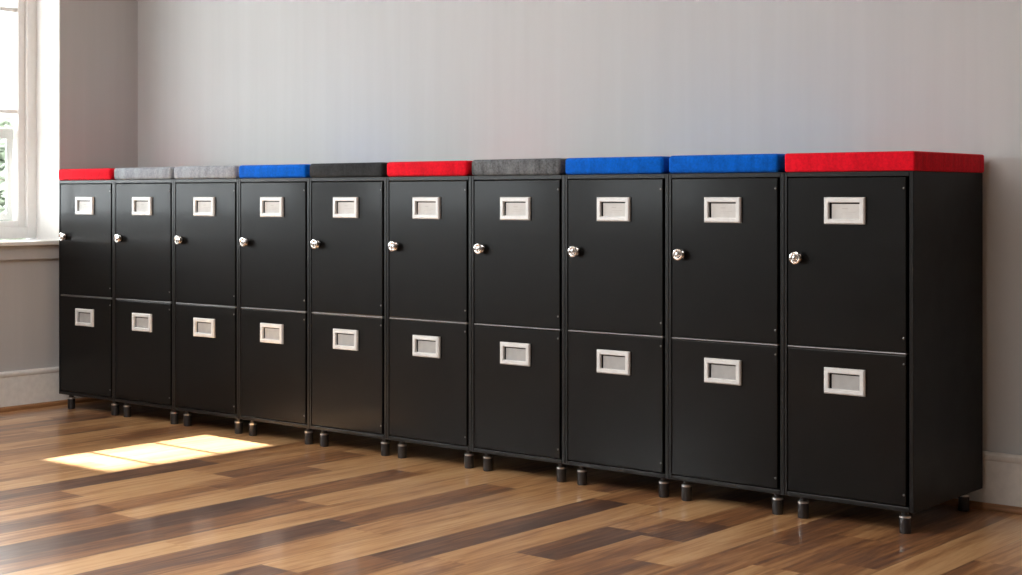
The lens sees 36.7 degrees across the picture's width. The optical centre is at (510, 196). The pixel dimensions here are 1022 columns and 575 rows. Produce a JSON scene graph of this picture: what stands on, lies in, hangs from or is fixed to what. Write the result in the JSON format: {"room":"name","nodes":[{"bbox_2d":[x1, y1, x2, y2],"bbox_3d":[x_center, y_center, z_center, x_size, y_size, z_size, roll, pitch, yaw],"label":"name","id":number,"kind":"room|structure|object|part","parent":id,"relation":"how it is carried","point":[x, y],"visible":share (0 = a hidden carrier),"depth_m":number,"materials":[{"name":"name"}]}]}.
{"room":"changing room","nodes":[
{"label":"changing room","id":0,"kind":"room"},
{"bbox_2d":[0,0,137,371],"bbox_3d":[-3.988,-0.445,4.712,0.260,2.750,6.707,0,0,40],"label":"wall","id":1,"kind":"structure","parent":0,"point":[99,38],"depth_m":6.96,"materials":[{"name":"grey paint"}]},
{"bbox_2d":[0,0,59,260],"bbox_3d":[-2.704,-0.606,6.234,0.298,1.767,1.980,0,0,40],"label":"window","id":2,"kind":"structure","parent":1,"relation":"in","point":[36,111],"depth_m":6.95,"materials":[{"name":"white paint"}]},
{"bbox_3d":[-2.786,-0.647,6.302,0.049,1.581,1.776,0,0,40],"label":"sash","id":3,"kind":"part","parent":2,"relation":"part of","materials":[{"name":"white paint"}]},
{"bbox_3d":[-2.780,-0.647,6.298,0.070,1.673,1.868,0,0,40],"label":"frame","id":4,"kind":"part","parent":2,"relation":"part of","materials":[{"name":"white paint"}]},
{"bbox_3d":[-2.698,0.205,6.230,0.283,0.020,1.980,0,0,40],"label":"sill","id":5,"kind":"part","parent":2,"relation":"part of","materials":[{"name":"white paint"}]},
{"bbox_2d":[0,366,83,406],"bbox_3d":[-3.886,0.845,4.615,0.020,0.170,6.686,0,0,40],"label":"baseboard","id":6,"kind":"structure","parent":1,"relation":"attached to","point":[39,385],"depth_m":6.75,"materials":[{"name":"white paint"}]},
{"bbox_2d":[0,397,100,412],"bbox_3d":[-3.880,0.920,4.602,0.016,0.020,6.674,0,0,40],"label":"trim","id":7,"kind":"structure","parent":1,"relation":"attached to","point":[85,399],"depth_m":6.79,"materials":[{"name":"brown wood"}]},
{"bbox_2d":[0,400,1021,574],"bbox_3d":[-0.938,0.990,2.189,8.177,0.120,7.107,0,0,40],"label":"floor","id":8,"kind":"structure","parent":0,"point":[85,489],"depth_m":4.42,"materials":[{"name":"brown wood"}]},
{"bbox_2d":[58,180,118,415],"bbox_3d":[-1.686,0.430,6.793,0.399,1.000,0.492,0,0,40],"label":"locker","id":9,"kind":"object","parent":8,"relation":"on","point":[86,207],"visible":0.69,"depth_m":6.62,"materials":[{"name":"black metal"}]},
{"bbox_3d":[-1.955,0.176,6.711,0.036,0.036,0.024,0,0,40],"label":"lock knob","id":10,"kind":"part","parent":9,"relation":"part of","materials":[{"name":"silver metal"}]},
{"bbox_3d":[-1.928,0.898,6.749,0.032,0.065,0.032,0,0,40],"label":"leg","id":11,"kind":"part","parent":9,"relation":"part of","materials":[{"name":"black metal"}]},
{"bbox_3d":[-1.836,0.040,6.622,0.126,0.076,0.010,0,0,40],"label":"label frame","id":12,"kind":"part","parent":9,"relation":"part of","materials":[{"name":"metal"}]},
{"bbox_3d":[-1.836,0.521,6.622,0.126,0.074,0.010,0,0,40],"label":"label frame","id":13,"kind":"part","parent":9,"relation":"part of","materials":[{"name":"metal"}]},
{"bbox_3d":[-1.828,0.187,6.632,0.366,0.481,0.016,0,0,40],"label":"door","id":14,"kind":"part","parent":9,"relation":"part of","materials":[{"name":"black metal"}]},
{"bbox_3d":[-1.828,0.643,6.632,0.366,0.413,0.016,0,0,40],"label":"door","id":15,"kind":"part","parent":9,"relation":"part of","materials":[{"name":"black metal"}]},
{"bbox_3d":[-1.827,0.432,6.632,0.368,0.005,0.019,0,0,40],"label":"divider rail","id":16,"kind":"part","parent":9,"relation":"part of","materials":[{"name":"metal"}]},
{"bbox_2d":[59,168,115,179],"bbox_3d":[-1.689,-0.095,6.810,0.382,0.050,0.478,0,0,40],"label":"seat cushion","id":17,"kind":"object","parent":9,"relation":"on","point":[96,173],"visible":0.47,"depth_m":6.61,"materials":[{"name":"red fabric"}]},
{"bbox_3d":[-1.684,0.898,6.548,0.032,0.065,0.032,0,0,40],"label":"leg","id":18,"kind":"part","parent":9,"relation":"part of","materials":[{"name":"black metal"}]},
{"bbox_2d":[114,179,178,423],"bbox_3d":[-1.378,0.430,6.538,0.399,1.000,0.492,0,0,40],"label":"locker","id":19,"kind":"object","parent":8,"relation":"on","point":[143,209],"visible":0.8,"depth_m":6.36,"materials":[{"name":"black metal"}]},
{"bbox_3d":[-1.647,0.176,6.456,0.036,0.036,0.024,0,0,40],"label":"lock knob","id":20,"kind":"part","parent":19,"relation":"part of","materials":[{"name":"silver metal"}]},
{"bbox_3d":[-1.619,0.898,6.494,0.032,0.065,0.032,0,0,40],"label":"leg","id":21,"kind":"part","parent":19,"relation":"part of","materials":[{"name":"black metal"}]},
{"bbox_3d":[-1.508,0.398,6.384,0.377,0.906,0.003,0,0,40],"label":"panel","id":22,"kind":"part","parent":19,"relation":"part of","materials":[{"name":"black metal"}]},
{"bbox_3d":[-1.528,0.040,6.367,0.126,0.076,0.010,0,0,40],"label":"label frame","id":23,"kind":"part","parent":19,"relation":"part of","materials":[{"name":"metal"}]},
{"bbox_3d":[-1.528,0.521,6.367,0.126,0.074,0.010,0,0,40],"label":"label frame","id":24,"kind":"part","parent":19,"relation":"part of","materials":[{"name":"metal"}]},
{"bbox_3d":[-1.520,0.187,6.377,0.366,0.481,0.016,0,0,40],"label":"door","id":25,"kind":"part","parent":19,"relation":"part of","materials":[{"name":"black metal"}]},
{"bbox_3d":[-1.520,0.643,6.377,0.366,0.413,0.016,0,0,40],"label":"door","id":26,"kind":"part","parent":19,"relation":"part of","materials":[{"name":"black metal"}]},
{"bbox_3d":[-1.519,0.432,6.377,0.368,0.005,0.019,0,0,40],"label":"divider rail","id":27,"kind":"part","parent":19,"relation":"part of","materials":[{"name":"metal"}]},
{"bbox_2d":[114,167,174,179],"bbox_3d":[-1.379,-0.095,6.553,0.382,0.050,0.478,0,0,40],"label":"seat cushion","id":28,"kind":"object","parent":19,"relation":"on","point":[142,173],"visible":0.48,"depth_m":6.36,"materials":[{"name":"grey fabric"}]},
{"bbox_3d":[-1.376,0.898,6.293,0.032,0.065,0.032,0,0,40],"label":"leg","id":29,"kind":"part","parent":19,"relation":"part of","materials":[{"name":"grey metal"}]},
{"bbox_2d":[174,178,242,433],"bbox_3d":[-1.070,0.430,6.283,0.399,1.000,0.492,0,0,40],"label":"locker","id":30,"kind":"object","parent":8,"relation":"on","point":[206,211],"visible":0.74,"depth_m":6.11,"materials":[{"name":"black metal"}]},
{"bbox_3d":[-1.339,0.176,6.201,0.036,0.036,0.024,0,0,40],"label":"lock knob","id":31,"kind":"part","parent":30,"relation":"part of","materials":[{"name":"silver metal"}]},
{"bbox_3d":[-1.311,0.898,6.239,0.032,0.065,0.032,0,0,40],"label":"leg","id":32,"kind":"part","parent":30,"relation":"part of","materials":[{"name":"grey metal"}]},
{"bbox_3d":[-1.220,0.040,6.112,0.126,0.076,0.010,0,0,40],"label":"label frame","id":33,"kind":"part","parent":30,"relation":"part of","materials":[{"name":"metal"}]},
{"bbox_3d":[-1.220,0.521,6.112,0.126,0.074,0.010,0,0,40],"label":"label frame","id":34,"kind":"part","parent":30,"relation":"part of","materials":[{"name":"metal"}]},
{"bbox_3d":[-1.211,0.187,6.122,0.366,0.481,0.016,0,0,40],"label":"door","id":35,"kind":"part","parent":30,"relation":"part of","materials":[{"name":"black metal"}]},
{"bbox_3d":[-1.211,0.643,6.122,0.366,0.413,0.016,0,0,40],"label":"door","id":36,"kind":"part","parent":30,"relation":"part of","materials":[{"name":"black metal"}]},
{"bbox_3d":[-1.211,0.432,6.122,0.368,0.005,0.019,0,0,40],"label":"divider rail","id":37,"kind":"part","parent":30,"relation":"part of","materials":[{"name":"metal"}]},
{"bbox_2d":[174,165,240,178],"bbox_3d":[-1.071,-0.096,6.298,0.382,0.052,0.478,0,0,40],"label":"seat cushion","id":38,"kind":"object","parent":30,"relation":"on","point":[231,171],"visible":0.55,"depth_m":6.10,"materials":[{"name":"grey fabric"}]},
{"bbox_3d":[-1.068,0.898,6.037,0.032,0.065,0.032,0,0,40],"label":"leg","id":39,"kind":"part","parent":30,"relation":"part of","materials":[{"name":"grey metal"}]},
{"bbox_2d":[239,178,312,444],"bbox_3d":[-0.762,0.430,6.028,0.399,1.000,0.492,0,0,40],"label":"locker","id":40,"kind":"object","parent":8,"relation":"on","point":[274,213],"visible":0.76,"depth_m":5.85,"materials":[{"name":"black metal"}]},
{"bbox_3d":[-1.030,0.176,5.946,0.036,0.036,0.024,0,0,40],"label":"lock knob","id":41,"kind":"part","parent":40,"relation":"part of","materials":[{"name":"silver metal"}]},
{"bbox_3d":[-1.003,0.898,5.984,0.032,0.065,0.032,0,0,40],"label":"leg","id":42,"kind":"part","parent":40,"relation":"part of","materials":[{"name":"grey metal"}]},
{"bbox_3d":[-0.912,0.040,5.857,0.126,0.076,0.010,0,0,40],"label":"label frame","id":43,"kind":"part","parent":40,"relation":"part of","materials":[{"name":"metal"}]},
{"bbox_3d":[-0.912,0.521,5.857,0.126,0.074,0.010,0,0,40],"label":"label frame","id":44,"kind":"part","parent":40,"relation":"part of","materials":[{"name":"metal"}]},
{"bbox_3d":[-0.903,0.187,5.867,0.366,0.481,0.016,0,0,40],"label":"door","id":45,"kind":"part","parent":40,"relation":"part of","materials":[{"name":"black metal"}]},
{"bbox_3d":[-0.903,0.643,5.867,0.366,0.413,0.016,0,0,40],"label":"door","id":46,"kind":"part","parent":40,"relation":"part of","materials":[{"name":"black metal"}]},
{"bbox_3d":[-0.902,0.432,5.867,0.368,0.005,0.019,0,0,40],"label":"divider rail","id":47,"kind":"part","parent":40,"relation":"part of","materials":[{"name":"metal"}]},
{"bbox_2d":[239,164,311,177],"bbox_3d":[-0.763,-0.095,6.043,0.382,0.051,0.478,0,0,40],"label":"seat cushion","id":48,"kind":"object","parent":40,"relation":"on","point":[290,170],"visible":0.44,"depth_m":5.84,"materials":[{"name":"blue fabric"}]},
{"bbox_3d":[-0.760,0.898,5.782,0.032,0.065,0.032,0,0,40],"label":"leg","id":49,"kind":"part","parent":40,"relation":"part of","materials":[{"name":"grey metal"}]},
{"bbox_2d":[310,177,389,455],"bbox_3d":[-0.454,0.430,5.773,0.399,1.000,0.492,0,0,40],"label":"locker","id":50,"kind":"object","parent":8,"relation":"on","point":[348,215],"visible":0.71,"depth_m":5.59,"materials":[{"name":"black metal"}]},
{"bbox_3d":[-0.722,0.176,5.691,0.036,0.036,0.024,0,0,40],"label":"lock knob","id":51,"kind":"part","parent":50,"relation":"part of","materials":[{"name":"silver metal"}]},
{"bbox_3d":[-0.695,0.898,5.729,0.032,0.065,0.032,0,0,40],"label":"leg","id":52,"kind":"part","parent":50,"relation":"part of","materials":[{"name":"grey metal"}]},
{"bbox_3d":[-0.603,0.040,5.602,0.126,0.076,0.010,0,0,40],"label":"label frame","id":53,"kind":"part","parent":50,"relation":"part of","materials":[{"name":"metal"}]},
{"bbox_3d":[-0.603,0.521,5.602,0.126,0.074,0.010,0,0,40],"label":"label frame","id":54,"kind":"part","parent":50,"relation":"part of","materials":[{"name":"metal"}]},
{"bbox_3d":[-0.595,0.187,5.612,0.366,0.481,0.016,0,0,40],"label":"door","id":55,"kind":"part","parent":50,"relation":"part of","materials":[{"name":"black metal"}]},
{"bbox_3d":[-0.595,0.643,5.612,0.366,0.413,0.016,0,0,40],"label":"door","id":56,"kind":"part","parent":50,"relation":"part of","materials":[{"name":"black metal"}]},
{"bbox_3d":[-0.594,0.432,5.612,0.368,0.005,0.019,0,0,40],"label":"divider rail","id":57,"kind":"part","parent":50,"relation":"part of","materials":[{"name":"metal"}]},
{"bbox_2d":[310,162,388,177],"bbox_3d":[-0.455,-0.096,5.788,0.382,0.052,0.478,0,0,40],"label":"seat cushion","id":58,"kind":"object","parent":50,"relation":"on","point":[373,169],"visible":0.46,"depth_m":5.59,"materials":[{"name":"grey fabric"}]},
{"bbox_3d":[-0.583,0.398,5.619,0.377,0.906,0.003,0,0,40],"label":"panel","id":59,"kind":"part","parent":50,"relation":"part of","materials":[{"name":"black metal"}]},
{"bbox_3d":[-0.452,0.898,5.527,0.032,0.065,0.032,0,0,40],"label":"leg","id":60,"kind":"part","parent":50,"relation":"part of","materials":[{"name":"grey metal"}]},
{"bbox_2d":[387,176,473,468],"bbox_3d":[-0.145,0.430,5.518,0.399,1.000,0.492,0,0,40],"label":"locker","id":61,"kind":"object","parent":8,"relation":"on","point":[429,218],"visible":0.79,"depth_m":5.34,"materials":[{"name":"black metal"}]},
{"bbox_3d":[-0.414,0.176,5.436,0.036,0.036,0.024,0,0,40],"label":"lock knob","id":62,"kind":"part","parent":61,"relation":"part of","materials":[{"name":"silver metal"}]},
{"bbox_3d":[-0.387,0.898,5.474,0.032,0.065,0.032,0,0,40],"label":"leg","id":63,"kind":"part","parent":61,"relation":"part of","materials":[{"name":"grey metal"}]},
{"bbox_3d":[-0.295,0.040,5.347,0.126,0.076,0.010,0,0,40],"label":"label frame","id":64,"kind":"part","parent":61,"relation":"part of","materials":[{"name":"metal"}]},
{"bbox_3d":[-0.295,0.521,5.347,0.126,0.074,0.010,0,0,40],"label":"label frame","id":65,"kind":"part","parent":61,"relation":"part of","materials":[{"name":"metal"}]},
{"bbox_3d":[-0.287,0.187,5.357,0.366,0.481,0.016,0,0,40],"label":"door","id":66,"kind":"part","parent":61,"relation":"part of","materials":[{"name":"black metal"}]},
{"bbox_3d":[-0.287,0.643,5.357,0.366,0.413,0.016,0,0,40],"label":"door","id":67,"kind":"part","parent":61,"relation":"part of","materials":[{"name":"black metal"}]},
{"bbox_3d":[-0.286,0.432,5.357,0.368,0.005,0.019,0,0,40],"label":"divider rail","id":68,"kind":"part","parent":61,"relation":"part of","materials":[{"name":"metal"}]},
{"bbox_2d":[387,161,473,176],"bbox_3d":[-0.146,-0.096,5.533,0.382,0.052,0.478,0,0,40],"label":"seat cushion","id":69,"kind":"object","parent":61,"relation":"on","point":[419,168],"visible":0.48,"depth_m":5.34,"materials":[{"name":"red fabric"}]},
{"bbox_3d":[-0.275,0.398,5.364,0.377,0.906,0.003,0,0,40],"label":"panel","id":70,"kind":"part","parent":61,"relation":"part of","materials":[{"name":"black metal"}]},
{"bbox_3d":[-0.143,0.898,5.272,0.032,0.065,0.032,0,0,40],"label":"leg","id":71,"kind":"part","parent":61,"relation":"part of","materials":[{"name":"grey metal"}]},
{"bbox_2d":[472,175,566,482],"bbox_3d":[0.163,0.430,5.263,0.399,1.000,0.492,0,0,40],"label":"locker","id":72,"kind":"object","parent":8,"relation":"on","point":[518,221],"visible":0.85,"depth_m":5.09,"materials":[{"name":"black metal"}]},
{"bbox_3d":[-0.106,0.176,5.181,0.036,0.036,0.024,0,0,40],"label":"lock knob","id":73,"kind":"part","parent":72,"relation":"part of","materials":[{"name":"silver metal"}]},
{"bbox_3d":[-0.079,0.898,5.219,0.032,0.065,0.032,0,0,40],"label":"leg","id":74,"kind":"part","parent":72,"relation":"part of","materials":[{"name":"grey metal"}]},
{"bbox_3d":[0.013,0.040,5.092,0.126,0.076,0.010,0,0,40],"label":"label frame","id":75,"kind":"part","parent":72,"relation":"part of","materials":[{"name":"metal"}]},
{"bbox_3d":[0.013,0.521,5.092,0.126,0.074,0.010,0,0,40],"label":"label frame","id":76,"kind":"part","parent":72,"relation":"part of","materials":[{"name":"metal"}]},
{"bbox_3d":[0.021,0.187,5.102,0.366,0.481,0.016,0,0,40],"label":"door","id":77,"kind":"part","parent":72,"relation":"part of","materials":[{"name":"black metal"}]},
{"bbox_3d":[0.021,0.643,5.102,0.366,0.413,0.016,0,0,40],"label":"door","id":78,"kind":"part","parent":72,"relation":"part of","materials":[{"name":"black metal"}]},
{"bbox_3d":[0.022,0.432,5.102,0.368,0.005,0.019,0,0,40],"label":"divider rail","id":79,"kind":"part","parent":72,"relation":"part of","materials":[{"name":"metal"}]},
{"bbox_2d":[472,158,567,175],"bbox_3d":[0.162,-0.097,5.278,0.382,0.054,0.478,0,0,40],"label":"seat cushion","id":80,"kind":"object","parent":72,"relation":"on","point":[542,166],"visible":0.66,"depth_m":5.08,"materials":[{"name":"grey fabric"}]},
{"bbox_3d":[0.033,0.398,5.109,0.377,0.906,0.003,0,0,40],"label":"panel","id":81,"kind":"part","parent":72,"relation":"part of","materials":[{"name":"black metal"}]},
{"bbox_3d":[0.165,0.898,5.018,0.032,0.065,0.032,0,0,40],"label":"leg","id":82,"kind":"part","parent":72,"relation":"part of","materials":[{"name":"grey metal"}]},
{"bbox_2d":[565,174,668,497],"bbox_3d":[0.471,0.430,5.008,0.399,1.000,0.492,0,0,40],"label":"locker","id":83,"kind":"object","parent":8,"relation":"on","point":[617,225],"visible":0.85,"depth_m":4.83,"materials":[{"name":"black metal"}]},
{"bbox_3d":[0.202,0.176,4.926,0.036,0.036,0.024,0,0,40],"label":"lock knob","id":84,"kind":"part","parent":83,"relation":"part of","materials":[{"name":"silver metal"}]},
{"bbox_3d":[0.230,0.898,4.964,0.032,0.065,0.032,0,0,40],"label":"leg","id":85,"kind":"part","parent":83,"relation":"part of","materials":[{"name":"grey metal"}]},
{"bbox_3d":[0.321,0.040,4.837,0.126,0.076,0.010,0,0,40],"label":"label frame","id":86,"kind":"part","parent":83,"relation":"part of","materials":[{"name":"metal"}]},
{"bbox_3d":[0.321,0.521,4.837,0.126,0.074,0.010,0,0,40],"label":"label frame","id":87,"kind":"part","parent":83,"relation":"part of","materials":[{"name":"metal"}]},
{"bbox_3d":[0.330,0.187,4.847,0.366,0.481,0.016,0,0,40],"label":"door","id":88,"kind":"part","parent":83,"relation":"part of","materials":[{"name":"black metal"}]},
{"bbox_3d":[0.330,0.643,4.847,0.366,0.413,0.016,0,0,40],"label":"door","id":89,"kind":"part","parent":83,"relation":"part of","materials":[{"name":"black metal"}]},
{"bbox_3d":[0.330,0.432,4.847,0.368,0.005,0.019,0,0,40],"label":"divider rail","id":90,"kind":"part","parent":83,"relation":"part of","materials":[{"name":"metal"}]},
{"bbox_3d":[0.341,0.398,4.854,0.377,0.906,0.003,0,0,40],"label":"panel","id":91,"kind":"part","parent":83,"relation":"part of","materials":[{"name":"black metal"}]},
{"bbox_2d":[565,156,671,174],"bbox_3d":[0.470,-0.097,5.023,0.382,0.054,0.478,0,0,40],"label":"seat cushion","id":92,"kind":"object","parent":83,"relation":"on","point":[649,164],"visible":0.67,"depth_m":4.83,"materials":[{"name":"blue fabric"}]},
{"bbox_3d":[0.473,0.898,4.763,0.032,0.065,0.032,0,0,40],"label":"leg","id":93,"kind":"part","parent":83,"relation":"part of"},
{"bbox_2d":[669,172,784,514],"bbox_3d":[0.779,0.430,4.753,0.399,1.000,0.492,0,0,40],"label":"locker","id":94,"kind":"object","parent":8,"relation":"on","point":[727,230],"visible":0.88,"depth_m":4.58,"materials":[{"name":"black metal"}]},
{"bbox_3d":[0.510,0.176,4.671,0.036,0.036,0.024,0,0,40],"label":"lock knob","id":95,"kind":"part","parent":94,"relation":"part of","materials":[{"name":"silver metal"}]},
{"bbox_3d":[0.538,0.898,4.709,0.032,0.065,0.032,0,0,40],"label":"leg","id":96,"kind":"part","parent":94,"relation":"part of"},
{"bbox_3d":[0.629,0.040,4.582,0.126,0.076,0.010,0,0,40],"label":"label frame","id":97,"kind":"part","parent":94,"relation":"part of","materials":[{"name":"metal"}]},
{"bbox_3d":[0.629,0.521,4.582,0.126,0.074,0.010,0,0,40],"label":"label frame","id":98,"kind":"part","parent":94,"relation":"part of","materials":[{"name":"metal"}]},
{"bbox_3d":[0.638,0.187,4.592,0.366,0.481,0.016,0,0,40],"label":"door","id":99,"kind":"part","parent":94,"relation":"part of","materials":[{"name":"black metal"}]},
{"bbox_3d":[0.638,0.643,4.592,0.366,0.413,0.016,0,0,40],"label":"door","id":100,"kind":"part","parent":94,"relation":"part of","materials":[{"name":"black metal"}]},
{"bbox_3d":[0.638,0.432,4.592,0.368,0.005,0.019,0,0,40],"label":"divider rail","id":101,"kind":"part","parent":94,"relation":"part of","materials":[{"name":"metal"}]},
{"bbox_2d":[669,154,784,173],"bbox_3d":[0.778,-0.097,4.768,0.382,0.055,0.478,0,0,40],"label":"seat cushion","id":102,"kind":"object","parent":94,"relation":"on","point":[733,163],"visible":0.64,"depth_m":4.57,"materials":[{"name":"blue fabric"}]},
{"bbox_3d":[0.649,0.398,4.599,0.377,0.906,0.003,0,0,40],"label":"panel","id":103,"kind":"part","parent":94,"relation":"part of","materials":[{"name":"black metal"}]},
{"bbox_3d":[0.781,0.898,4.508,0.032,0.065,0.032,0,0,40],"label":"leg","id":104,"kind":"part","parent":94,"relation":"part of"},
{"bbox_2d":[785,171,982,533],"bbox_3d":[1.087,0.430,4.498,0.399,1.000,0.492,0,0,40],"label":"locker","id":105,"kind":"object","parent":8,"relation":"on","point":[884,269],"visible":1,"depth_m":4.33,"materials":[{"name":"black metal"}]},
{"bbox_3d":[0.819,0.176,4.416,0.036,0.036,0.024,0,0,40],"label":"lock knob","id":106,"kind":"part","parent":105,"relation":"part of","materials":[{"name":"silver metal"}]},
{"bbox_3d":[0.846,0.898,4.454,0.032,0.065,0.032,0,0,40],"label":"leg","id":107,"kind":"part","parent":105,"relation":"part of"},
{"bbox_3d":[0.938,0.040,4.327,0.126,0.076,0.010,0,0,40],"label":"label frame","id":108,"kind":"part","parent":105,"relation":"part of","materials":[{"name":"metal"}]},
{"bbox_3d":[0.938,0.521,4.327,0.126,0.074,0.010,0,0,40],"label":"label frame","id":109,"kind":"part","parent":105,"relation":"part of","materials":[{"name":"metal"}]},
{"bbox_3d":[0.946,0.187,4.337,0.366,0.481,0.016,0,0,40],"label":"door","id":110,"kind":"part","parent":105,"relation":"part of","materials":[{"name":"black metal"}]},
{"bbox_3d":[0.946,0.643,4.337,0.366,0.413,0.016,0,0,40],"label":"door","id":111,"kind":"part","parent":105,"relation":"part of","materials":[{"name":"black metal"}]},
{"bbox_3d":[0.947,0.432,4.337,0.368,0.005,0.019,0,0,40],"label":"divider rail","id":112,"kind":"part","parent":105,"relation":"part of","materials":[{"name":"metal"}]},
{"bbox_3d":[0.958,0.398,4.344,0.377,0.906,0.003,0,0,40],"label":"panel","id":113,"kind":"part","parent":105,"relation":"part of","materials":[{"name":"black metal"}]},
{"bbox_2d":[785,151,983,172],"bbox_3d":[1.097,-0.097,4.505,0.402,0.054,0.478,0,0,40],"label":"seat cushion","id":114,"kind":"object","parent":105,"relation":"on","point":[885,160],"visible":0.88,"depth_m":4.33,"materials":[{"name":"red fabric"}]},
{"bbox_3d":[1.089,0.898,4.253,0.032,0.065,0.032,0,0,40],"label":"leg","id":115,"kind":"part","parent":105,"relation":"part of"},
{"bbox_3d":[1.341,0.898,4.556,0.032,0.065,0.032,0,0,40],"label":"leg","id":116,"kind":"part","parent":105,"relation":"part of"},
{"bbox_2d":[138,0,1021,454],"bbox_3d":[1.264,-0.445,4.850,8.177,2.750,0.200,0,0,40],"label":"wall","id":117,"kind":"structure","parent":0,"point":[221,82],"depth_m":5.48,"materials":[{"name":"grey paint"}]},
{"bbox_2d":[941,498,1021,514],"bbox_3d":[1.208,0.920,4.735,7.685,0.020,0.016,0,0,40],"label":"trim","id":118,"kind":"structure","parent":117,"relation":"attached to","point":[954,502],"depth_m":4.55,"materials":[{"name":"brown wood"}]},
{"bbox_2d":[955,451,1021,506],"bbox_3d":[1.216,0.845,4.745,7.717,0.170,0.020,0,0,40],"label":"baseboard","id":119,"kind":"structure","parent":117,"relation":"attached to","point":[1002,472],"depth_m":4.54,"materials":[{"name":"white paint"}]},
{"label":"outside","id":120,"kind":"structure","parent":0,"visible":0},
{"bbox_3d":[-13.685,1.330,16.430,29.623,0.200,50.000,0,0,40],"label":"ground","id":121,"kind":"structure","parent":120,"visible":0},
{"bbox_2d":[0,0,13,206],"bbox_3d":[-7.018,-2.870,18.702,5.800,8.200,18.800,0,0,40],"label":"sky","id":122,"kind":"structure","parent":121,"relation":"on","point":[6,18],"depth_m":16.68,"materials":[{"name":"white"}]},
{"bbox_2d":[0,114,25,239],"bbox_3d":[-2.820,0.265,9.729,1.849,1.931,1.958,0,0,-18],"label":"shrub","id":123,"kind":"object","parent":121,"relation":"on","point":[7,122],"visible":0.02,"depth_m":9.24,"materials":[{"name":"green plant"}]}
]}

